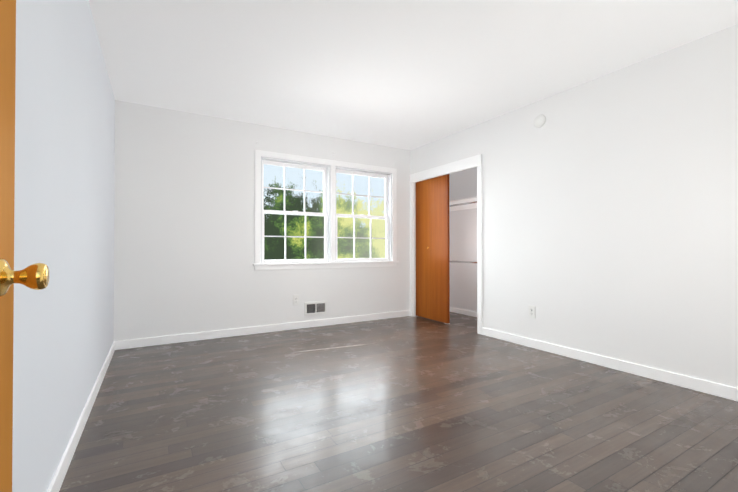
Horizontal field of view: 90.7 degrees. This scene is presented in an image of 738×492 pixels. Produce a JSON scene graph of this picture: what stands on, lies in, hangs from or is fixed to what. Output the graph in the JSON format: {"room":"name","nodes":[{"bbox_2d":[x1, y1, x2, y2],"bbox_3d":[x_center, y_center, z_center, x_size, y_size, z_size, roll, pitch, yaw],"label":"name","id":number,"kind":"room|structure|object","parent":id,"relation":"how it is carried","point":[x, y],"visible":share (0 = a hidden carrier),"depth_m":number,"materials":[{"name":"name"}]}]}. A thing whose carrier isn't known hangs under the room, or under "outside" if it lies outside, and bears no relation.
{"room":"empty bedroom","nodes":[
{"label":"empty bedroom","id":0,"kind":"room"},
{"bbox_2d":[12,0,114,491],"bbox_3d":[-1.192,-0.228,1.207,0.150,2.440,5.674,0,-1,-30],"label":"wall","id":1,"kind":"structure","parent":0,"point":[63,331],"depth_m":1.50,"materials":[{"name":"paint"}]},
{"bbox_2d":[47,341,118,491],"bbox_3d":[-1.385,0.953,1.687,0.013,0.085,4.314,0,-1,-30],"label":"baseboard","id":2,"kind":"structure","parent":1,"relation":"attached to","point":[55,485],"depth_m":1.84,"materials":[{"name":"white wood"}]},
{"bbox_2d":[114,100,409,340],"bbox_3d":[-0.606,-0.199,4.749,4.450,2.440,0.160,0,-1,-30],"label":"wall","id":3,"kind":"structure","parent":0,"point":[184,222],"depth_m":3.99,"materials":[{"name":"paint"}]},
{"bbox_2d":[119,310,409,349],"bbox_3d":[-0.919,0.976,4.453,3.560,0.085,0.016,0,-1,-30],"label":"baseboard","id":4,"kind":"structure","parent":3,"relation":"attached to","point":[152,341],"depth_m":4.18,"materials":[{"name":"white wood"}]},
{"bbox_2d":[293,295,298,304],"bbox_3d":[-0.895,0.664,4.474,0.076,0.124,0.009,0,-1,-30],"label":"electrical outlet","id":5,"kind":"object","parent":3,"relation":"attached to","point":[295,299],"visible":1,"depth_m":4.47,"materials":[{"name":"white plastic"}]},
{"bbox_2d":[305,301,326,315],"bbox_3d":[-0.670,0.785,4.604,0.300,0.164,0.012,0,-1,-30],"label":"air vent","id":6,"kind":"object","parent":3,"relation":"in","point":[316,308],"visible":1,"depth_m":4.60,"materials":[{"name":"white plastic"}]},
{"bbox_2d":[253,150,398,269],"bbox_3d":[-0.505,-0.413,4.796,2.030,1.400,0.225,0,-1,-30],"label":"window","id":7,"kind":"structure","parent":3,"relation":"in","point":[330,169],"depth_m":4.73,"materials":[{"name":"white wood"}]},
{"bbox_2d":[59,312,737,491],"bbox_3d":[0.726,1.051,2.324,4.600,0.100,5.674,0,-1,-30],"label":"floor","id":8,"kind":"structure","parent":0,"point":[458,403],"depth_m":2.09,"materials":[{"name":"brown wood"}]},
{"bbox_2d":[88,0,737,149],"bbox_3d":[0.726,-1.489,2.345,4.600,0.100,5.674,0,-1,-30],"label":"ceiling","id":9,"kind":"structure","parent":0,"point":[407,74],"depth_m":2.72,"materials":[{"name":"paint"}]},
{"bbox_2d":[449,167,476,311],"bbox_3d":[1.506,-0.198,4.817,0.740,2.440,1.864,0,-1,-30],"label":"wall","id":10,"kind":"structure","parent":0,"point":[463,247],"depth_m":5.49,"materials":[{"name":"paint"}]},
{"bbox_2d":[449,196,476,263],"bbox_3d":[1.540,-0.194,4.895,0.399,0.923,1.762,0,-1,-30],"label":"closet shelf","id":11,"kind":"object","parent":10,"relation":"attached to","point":[464,204],"visible":0.04,"depth_m":5.24,"materials":[{"name":"white painted wood"}]},
{"bbox_2d":[451,307,476,316],"bbox_3d":[1.706,0.989,4.983,0.016,0.070,1.764,0,-1,-30],"label":"baseboard","id":12,"kind":"structure","parent":10,"relation":"attached to","point":[470,313],"depth_m":5.45,"materials":[{"name":"white wood"}]},
{"bbox_2d":[410,24,737,387],"bbox_3d":[2.060,-0.213,3.026,0.120,2.440,5.514,0,-1,-30],"label":"wall","id":13,"kind":"structure","parent":0,"point":[610,215],"depth_m":2.92,"materials":[{"name":"paint"}]},
{"bbox_2d":[410,154,482,334],"bbox_3d":[1.004,-0.016,4.803,0.138,2.075,1.360,0,-1,-30],"label":"trim","id":14,"kind":"structure","parent":13,"relation":"attached to","point":[462,165],"depth_m":4.62,"materials":[{"name":"white wood"}]},
{"bbox_2d":[529,305,535,317],"bbox_3d":[1.624,0.655,3.632,0.009,0.124,0.076,0,-1,-30],"label":"electrical outlet","id":15,"kind":"object","parent":13,"relation":"attached to","point":[532,311],"visible":1,"depth_m":3.62,"materials":[{"name":"white plastic"}]},
{"bbox_2d":[534,114,545,127],"bbox_3d":[1.670,-1.223,3.567,0.012,0.124,0.124,0,-1,-30],"label":"smoke detector","id":16,"kind":"object","parent":13,"relation":"attached to","point":[539,121],"visible":1,"depth_m":3.56,"materials":[{"name":"white plastic"}]},
{"bbox_2d":[482,327,737,401],"bbox_3d":[2.045,0.963,2.910,0.013,0.085,2.946,0,-1,-30],"label":"baseboard","id":17,"kind":"structure","parent":13,"relation":"attached to","point":[711,388],"depth_m":2.89,"materials":[{"name":"white wood"}]},
{"bbox_3d":[1.280,-0.233,0.692,3.590,2.440,0.120,0,-1,-30],"label":"wall","id":18,"kind":"structure","parent":0,"visible":0},
{"bbox_2d":[0,0,48,491],"bbox_3d":[-0.410,-0.040,0.259,0.148,2.023,0.829,0,-1,-30],"label":"entry door","id":19,"kind":"structure","parent":18,"relation":"in","point":[35,276],"depth_m":0.58,"materials":[{"name":"brown wood"}]},
{"bbox_3d":[1.017,-0.958,4.821,0.085,0.016,1.207,0,-1,-30],"label":"track rail","id":20,"kind":"object","parent":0,"visible":0},
{"bbox_2d":[416,174,449,323],"bbox_3d":[0.882,0.039,5.041,0.078,1.970,0.677,0,-1,-30],"label":"closet door","id":21,"kind":"structure","parent":20,"relation":"hanging from","point":[432,256],"depth_m":4.97,"materials":[{"name":"brown wood"}]},
{"label":"outside","id":22,"kind":"structure","parent":0,"visible":0},
{"bbox_2d":[264,165,385,259],"bbox_3d":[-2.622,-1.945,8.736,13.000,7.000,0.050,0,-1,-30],"label":"window panes","id":23,"kind":"structure","parent":22,"point":[296,247],"depth_m":9.41,"materials":[{"name":"clear glass"}]}
]}

